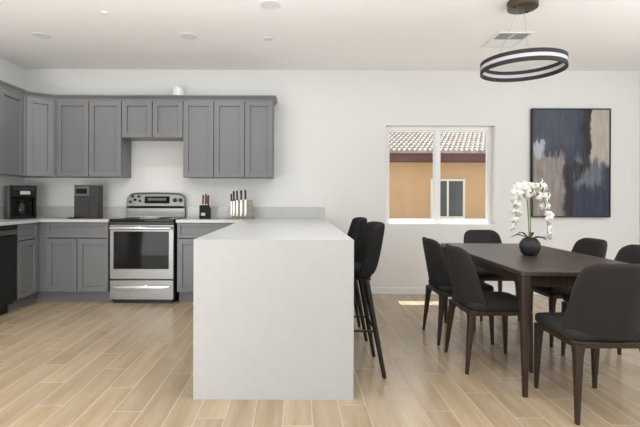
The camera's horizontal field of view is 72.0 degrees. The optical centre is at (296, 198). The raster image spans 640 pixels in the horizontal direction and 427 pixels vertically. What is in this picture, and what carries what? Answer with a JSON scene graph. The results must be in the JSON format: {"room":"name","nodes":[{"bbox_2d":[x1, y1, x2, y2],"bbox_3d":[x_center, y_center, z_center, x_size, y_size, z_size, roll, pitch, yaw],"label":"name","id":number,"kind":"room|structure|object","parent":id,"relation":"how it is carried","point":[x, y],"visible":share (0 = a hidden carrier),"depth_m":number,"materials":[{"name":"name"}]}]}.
{"room":"kitchen dining room","nodes":[
{"label":"kitchen dining room","id":0,"kind":"room"},
{"bbox_2d":[0,57,24,206],"bbox_3d":[-3.414,-0.215,1.400,0.150,2.747,8.000,0,0,0],"label":"wall","id":1,"kind":"structure","parent":0,"point":[11,73],"depth_m":5.12,"materials":[{"name":"paint"}]},
{"bbox_2d":[0,87,23,175],"bbox_3d":[-3.182,-0.696,4.484,0.308,0.885,0.795,0,0,0],"label":"upper cabinet","id":2,"kind":"object","parent":1,"relation":"attached to","point":[11,103],"visible":1,"depth_m":4.69,"materials":[{"name":"grey paint"}]},
{"bbox_2d":[8,96,63,177],"bbox_3d":[-3.064,-0.695,5.142,0.543,0.885,0.512,0,0,0],"label":"upper cabinet","id":3,"kind":"object","parent":1,"relation":"attached to","point":[39,114],"visible":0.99,"depth_m":5.00,"materials":[{"name":"grey paint"}]},
{"bbox_2d":[0,206,126,218],"bbox_3d":[-2.711,0.163,4.499,1.256,0.134,1.798,0,0,0],"label":"backsplash","id":4,"kind":"structure","parent":1,"relation":"attached to","point":[41,211],"depth_m":5.38,"materials":[{"name":"white stone"}]},
{"bbox_2d":[0,294,639,426],"bbox_3d":[0.426,1.222,1.400,7.840,0.100,8.300,0,0,0],"label":"floor","id":5,"kind":"structure","parent":0,"point":[63,363],"depth_m":2.87,"materials":[{"name":"brown wood"}]},
{"bbox_2d":[0,225,16,314],"bbox_3d":[-3.087,0.711,4.183,0.492,0.897,0.598,0,0,0],"label":"dishwasher","id":6,"kind":"object","parent":5,"relation":"on","point":[8,239],"visible":0.95,"depth_m":4.35,"materials":[{"name":"black plastic"}]},
{"bbox_2d":[8,223,36,311],"bbox_3d":[-3.095,0.711,4.665,0.485,0.897,0.345,0,0,0],"label":"base cabinet","id":7,"kind":"object","parent":5,"relation":"on","point":[26,234],"visible":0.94,"depth_m":4.67,"materials":[{"name":"grey paint"}]},
{"bbox_2d":[28,222,50,303],"bbox_3d":[-3.064,0.711,5.117,0.547,0.897,0.556,0,0,0],"label":"cabinet filler","id":8,"kind":"object","parent":5,"relation":"on","point":[41,295],"visible":0.26,"depth_m":4.90,"materials":[{"name":"grey paint"}]},
{"bbox_2d":[46,222,112,300],"bbox_3d":[-2.441,0.713,5.138,0.695,0.897,0.515,0,0,0],"label":"base cabinet","id":9,"kind":"object","parent":5,"relation":"on","point":[77,253],"visible":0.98,"depth_m":4.89,"materials":[{"name":"grey paint"}]},
{"bbox_2d":[0,206,126,225],"bbox_3d":[-2.711,0.178,4.499,1.256,0.166,1.798,0,0,0],"label":"countertop","id":10,"kind":"structure","parent":9,"relation":"on","point":[43,213],"depth_m":5.38,"materials":[{"name":"white stone"}]},
{"bbox_2d":[4,185,36,218],"bbox_3d":[-3.150,0.041,5.016,0.176,0.375,0.277,0,0,40],"label":"coffee maker","id":11,"kind":"object","parent":10,"relation":"on","point":[19,200],"visible":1,"depth_m":4.98,"materials":[{"name":"black plastic"}]},
{"bbox_2d":[68,185,102,218],"bbox_3d":[-2.455,0.038,5.112,0.320,0.385,0.195,0,0,0],"label":"ice maker","id":12,"kind":"object","parent":10,"relation":"on","point":[88,199],"visible":1,"depth_m":5.07,"materials":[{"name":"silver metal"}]},
{"bbox_2d":[109,192,185,302],"bbox_3d":[-1.715,0.545,5.087,0.710,1.238,0.597,0,0,0],"label":"range","id":13,"kind":"object","parent":5,"relation":"on","point":[143,243],"visible":0.98,"depth_m":4.86,"materials":[{"name":"silver metal"}]},
{"bbox_2d":[110,217,185,221],"bbox_3d":[-1.714,0.242,5.117,0.710,0.032,0.535,0,0,0],"label":"cooktop","id":14,"kind":"object","parent":13,"relation":"in","point":[125,219],"depth_m":4.85,"materials":[{"name":"black glass"}]},
{"bbox_2d":[148,198,165,200],"bbox_3d":[-1.683,0.009,5.295,0.220,0.030,0.011,0,0,0],"label":"clock","id":15,"kind":"object","parent":13,"relation":"on","point":[149,199],"depth_m":5.29,"materials":[{"name":"grey glass"}]},
{"bbox_2d":[177,223,233,301],"bbox_3d":[-0.961,0.718,5.138,0.745,0.897,0.515,0,0,0],"label":"base cabinet","id":16,"kind":"object","parent":5,"relation":"on","point":[186,232],"visible":0.38,"depth_m":4.89,"materials":[{"name":"grey paint"}]},
{"bbox_2d":[176,207,353,399],"bbox_3d":[-0.505,0.636,3.978,1.670,1.065,2.840,0,0,0],"label":"countertop","id":17,"kind":"structure","parent":5,"relation":"on","point":[273,291],"depth_m":2.56,"materials":[{"name":"white stone"}]},
{"bbox_2d":[199,205,210,218],"bbox_3d":[-1.079,0.156,5.169,0.116,0.158,0.122,0,0,0],"label":"knife block","id":18,"kind":"object","parent":17,"relation":"on","point":[204,210],"visible":1,"depth_m":5.12,"materials":[{"name":"black wood"}]},
{"bbox_2d":[228,200,255,218],"bbox_3d":[-0.648,0.126,5.168,0.315,0.222,0.135,0,0,0],"label":"knife block","id":19,"kind":"object","parent":17,"relation":"on","point":[250,212],"visible":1,"depth_m":5.16,"materials":[{"name":"beige wood"}]},
{"bbox_2d":[233,191,234,215],"bbox_3d":[-0.742,0.063,5.155,0.025,0.298,0.018,0,0,0],"label":"knife","id":20,"kind":"object","parent":19,"relation":"in","point":[233,191],"visible":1,"depth_m":5.16,"materials":[{"name":"grey metal"}]},
{"bbox_2d":[236,191,237,215],"bbox_3d":[-0.704,0.060,5.155,0.026,0.303,0.018,0,0,0],"label":"knife","id":21,"kind":"object","parent":19,"relation":"in","point":[236,191],"visible":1,"depth_m":5.16,"materials":[{"name":"grey metal"}]},
{"bbox_2d":[240,190,241,215],"bbox_3d":[-0.655,0.058,5.155,0.028,0.308,0.018,0,0,0],"label":"knife","id":22,"kind":"object","parent":19,"relation":"in","point":[240,190],"visible":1,"depth_m":5.16,"materials":[{"name":"grey metal"}]},
{"bbox_2d":[244,190,246,216],"bbox_3d":[-0.605,0.056,5.155,0.028,0.313,0.018,0,0,0],"label":"knife","id":23,"kind":"object","parent":19,"relation":"in","point":[245,203],"visible":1,"depth_m":5.16,"materials":[{"name":"grey metal"}]},
{"bbox_2d":[347,217,367,340],"bbox_3d":[0.379,0.669,3.820,0.443,1.009,0.450,0,0,0],"label":"counter stool","id":24,"kind":"object","parent":5,"relation":"on","point":[357,225],"visible":0.43,"depth_m":3.64,"materials":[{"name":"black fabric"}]},
{"bbox_2d":[354,221,385,378],"bbox_3d":[0.379,0.669,3.070,0.443,1.009,0.450,0,0,0],"label":"counter stool","id":25,"kind":"object","parent":5,"relation":"on","point":[367,254],"visible":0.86,"depth_m":2.90,"materials":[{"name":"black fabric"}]},
{"bbox_2d":[422,237,493,345],"bbox_3d":[1.337,0.754,3.730,0.522,0.844,0.437,0,0,0],"label":"dining chair","id":26,"kind":"object","parent":5,"relation":"on","point":[439,281],"visible":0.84,"depth_m":3.57,"materials":[{"name":"grey fabric"}]},
{"bbox_2d":[444,243,532,373],"bbox_3d":[1.341,0.754,3.155,0.522,0.844,0.437,0,0,0],"label":"dining chair","id":27,"kind":"object","parent":5,"relation":"on","point":[468,295],"visible":0.93,"depth_m":3.00,"materials":[{"name":"grey fabric"}]},
{"bbox_2d":[464,230,518,320],"bbox_3d":[1.952,0.756,4.466,0.437,0.844,0.522,0,0,0],"label":"dining chair","id":28,"kind":"object","parent":5,"relation":"on","point":[470,236],"visible":0.36,"depth_m":4.63,"materials":[{"name":"grey fabric"}]},
{"bbox_2d":[441,243,629,397],"bbox_3d":[1.772,0.801,3.370,0.875,0.750,1.640,0,0,2],"label":"dining table","id":29,"kind":"object","parent":5,"relation":"on","point":[552,267],"visible":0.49,"depth_m":2.86,"materials":[{"name":"brown wood"}]},
{"bbox_2d":[510,179,554,255],"bbox_3d":[1.746,0.134,3.295,0.329,0.582,0.189,0,0,0],"label":"potted orchid","id":30,"kind":"object","parent":29,"relation":"on","point":[528,246],"visible":1,"depth_m":3.26,"materials":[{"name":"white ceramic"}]},
{"bbox_2d":[530,238,607,346],"bbox_3d":[2.258,0.757,3.670,0.522,0.844,0.437,0,0,0],"label":"dining chair","id":31,"kind":"object","parent":5,"relation":"on","point":[588,246],"visible":0.36,"depth_m":3.57,"materials":[{"name":"grey fabric"}]},
{"bbox_2d":[534,263,639,424],"bbox_3d":[1.669,0.755,2.494,0.437,0.844,0.522,0,0,0],"label":"dining chair","id":32,"kind":"object","parent":5,"relation":"on","point":[603,308],"visible":1,"depth_m":2.30,"materials":[{"name":"grey fabric"}]},
{"bbox_2d":[561,244,639,369],"bbox_3d":[2.238,0.757,3.120,0.522,0.844,0.437,0,0,0],"label":"dining chair","id":33,"kind":"object","parent":5,"relation":"on","point":[630,253],"visible":0.2,"depth_m":3.25,"materials":[{"name":"grey fabric"}]},
{"bbox_2d":[0,0,639,70],"bbox_3d":[0.436,-1.625,1.400,7.840,0.100,8.300,0,0,0],"label":"ceiling","id":34,"kind":"structure","parent":0,"point":[441,35],"depth_m":4.19,"materials":[{"name":"paint"}]},
{"bbox_2d":[31,32,51,38],"bbox_3d":[-2.485,-1.582,4.280,0.170,0.007,0.170,0,0,0],"label":"recessed light","id":35,"kind":"object","parent":34,"relation":"in","point":[35,34],"visible":1,"depth_m":4.27,"materials":[{"name":"white plastic"}]},
{"bbox_2d":[180,33,196,39],"bbox_3d":[-1.054,-1.577,4.280,0.170,0.007,0.170,0,0,0],"label":"recessed light","id":36,"kind":"object","parent":34,"relation":"in","point":[189,36],"visible":1,"depth_m":4.28,"materials":[{"name":"white plastic"}]},
{"bbox_2d":[262,36,272,40],"bbox_3d":[-0.289,-1.575,4.330,0.110,0.006,0.110,0,0,0],"label":"cover plate","id":37,"kind":"object","parent":34,"relation":"attached to","point":[267,38],"visible":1,"depth_m":4.32,"materials":[{"name":"white plastic"}]},
{"bbox_2d":[260,0,280,9],"bbox_3d":[-0.214,-1.574,3.580,0.170,0.007,0.170,0,0,0],"label":"recessed light","id":38,"kind":"object","parent":34,"relation":"in","point":[267,4],"visible":1,"depth_m":3.57,"materials":[{"name":"white plastic"}]},
{"bbox_2d":[481,32,533,47],"bbox_3d":[2.071,-1.565,4.350,0.330,0.008,0.416,0,0,0],"label":"ceiling vent","id":39,"kind":"object","parent":34,"relation":"in","point":[513,39],"visible":0.99,"depth_m":4.33,"materials":[{"name":"white plastic"}]},
{"bbox_2d":[507,0,538,25],"label":"canopy","id":40,"kind":"object","parent":34,"relation":"hanging from","point":[517,7],"depth_m":3.47,"materials":[{"name":"brown metal"}]},
{"bbox_2d":[480,47,568,81],"label":"pendant","id":41,"kind":"object","parent":34,"relation":"hanging from","point":[540,53],"depth_m":3.41,"materials":[{"name":"brown metal"}]},
{"bbox_2d":[480,52,567,77],"bbox_3d":[1.794,-1.051,3.500,0.620,0.028,0.620,0,0,0],"label":"diffuser","id":42,"kind":"object","parent":41,"relation":"attached to","point":[507,57],"depth_m":3.44,"materials":[{"name":"white plastic"}]},
{"bbox_2d":[25,69,639,287],"bbox_3d":[0.431,-0.202,5.475,7.840,2.747,0.150,0,0,0],"label":"wall","id":43,"kind":"structure","parent":0,"point":[330,125],"depth_m":5.40,"materials":[{"name":"paint"}]},
{"bbox_2d":[56,101,130,177],"bbox_3d":[-2.411,-0.693,5.244,0.757,0.885,0.308,0,0,0],"label":"upper cabinet","id":44,"kind":"object","parent":43,"relation":"attached to","point":[90,143],"visible":1,"depth_m":5.11,"materials":[{"name":"grey paint"}]},
{"bbox_2d":[0,80,277,105],"bbox_3d":[-1.734,-1.162,4.997,3.086,0.056,0.913,0,0,-20],"label":"crown molding","id":45,"kind":"structure","parent":43,"relation":"attached to","point":[3,84],"depth_m":5.06,"materials":[{"name":"grey paint"}]},
{"bbox_2d":[122,101,182,140],"bbox_3d":[-1.675,-0.918,5.244,0.711,0.429,0.308,0,0,0],"label":"upper cabinet","id":46,"kind":"object","parent":43,"relation":"attached to","point":[141,120],"visible":1,"depth_m":5.11,"materials":[{"name":"grey paint"}]},
{"bbox_2d":[172,86,183,94],"bbox_3d":[-1.416,-1.236,5.240,0.140,0.205,0.140,0,0,0],"label":"duct","id":47,"kind":"object","parent":46,"relation":"on","point":[177,90],"visible":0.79,"depth_m":5.18,"materials":[{"name":"white"}]},
{"bbox_2d":[183,101,246,178],"bbox_3d":[-0.963,-0.688,5.244,0.713,0.885,0.308,0,0,0],"label":"upper cabinet","id":48,"kind":"object","parent":43,"relation":"attached to","point":[213,131],"visible":0.99,"depth_m":5.11,"materials":[{"name":"grey paint"}]},
{"bbox_2d":[187,207,323,217],"bbox_3d":[-0.504,0.171,5.388,1.670,0.134,0.020,0,0,0],"label":"backsplash","id":49,"kind":"structure","parent":43,"relation":"attached to","point":[193,212],"depth_m":5.38,"materials":[{"name":"white stone"}]},
{"bbox_2d":[245,101,273,178],"bbox_3d":[-0.443,-0.686,5.244,0.325,0.885,0.308,0,0,0],"label":"upper cabinet","id":50,"kind":"object","parent":43,"relation":"attached to","point":[259,115],"visible":1,"depth_m":5.11,"materials":[{"name":"grey paint"}]},
{"bbox_2d":[386,126,494,224],"bbox_3d":[1.762,-0.289,5.473,1.338,1.217,0.144,0,0,0],"label":"window","id":51,"kind":"structure","parent":43,"relation":"in","point":[436,131],"depth_m":5.49,"materials":[{"name":"white plastic"}]},
{"bbox_2d":[359,287,540,294],"bbox_3d":[2.268,1.137,5.393,3.855,0.082,0.014,0,0,0],"label":"baseboard","id":52,"kind":"structure","parent":43,"relation":"attached to","point":[375,290],"depth_m":5.39,"materials":[{"name":"white wood"}]},
{"bbox_2d":[530,108,610,216],"bbox_3d":[3.340,-0.434,5.375,0.957,1.325,0.046,0,0,0],"label":"painting","id":53,"kind":"object","parent":43,"relation":"attached to","point":[570,148],"visible":0.99,"depth_m":5.36,"materials":[{"name":"multicoloured paint"}]},
{"bbox_2d":[639,119,639,244],"bbox_3d":[4.276,-0.189,1.400,0.150,2.747,8.000,0,0,0],"label":"wall","id":54,"kind":"structure","parent":0,"point":[639,119],"depth_m":5.40,"materials":[{"name":"paint"}]},
{"label":"outside","id":55,"kind":"structure","parent":0,"visible":0},
{"bbox_3d":[4.995,1.372,22.775,34.000,0.130,34.450,0,0,0],"label":"ground","id":56,"kind":"structure","parent":55,"visible":0},
{"bbox_2d":[389,132,485,218],"bbox_3d":[6.003,-0.998,16.750,16.600,4.618,6.500,0,0,0],"label":"house","id":57,"kind":"structure","parent":56,"relation":"on","point":[463,154],"depth_m":14.00,"materials":[{"name":"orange paint"}]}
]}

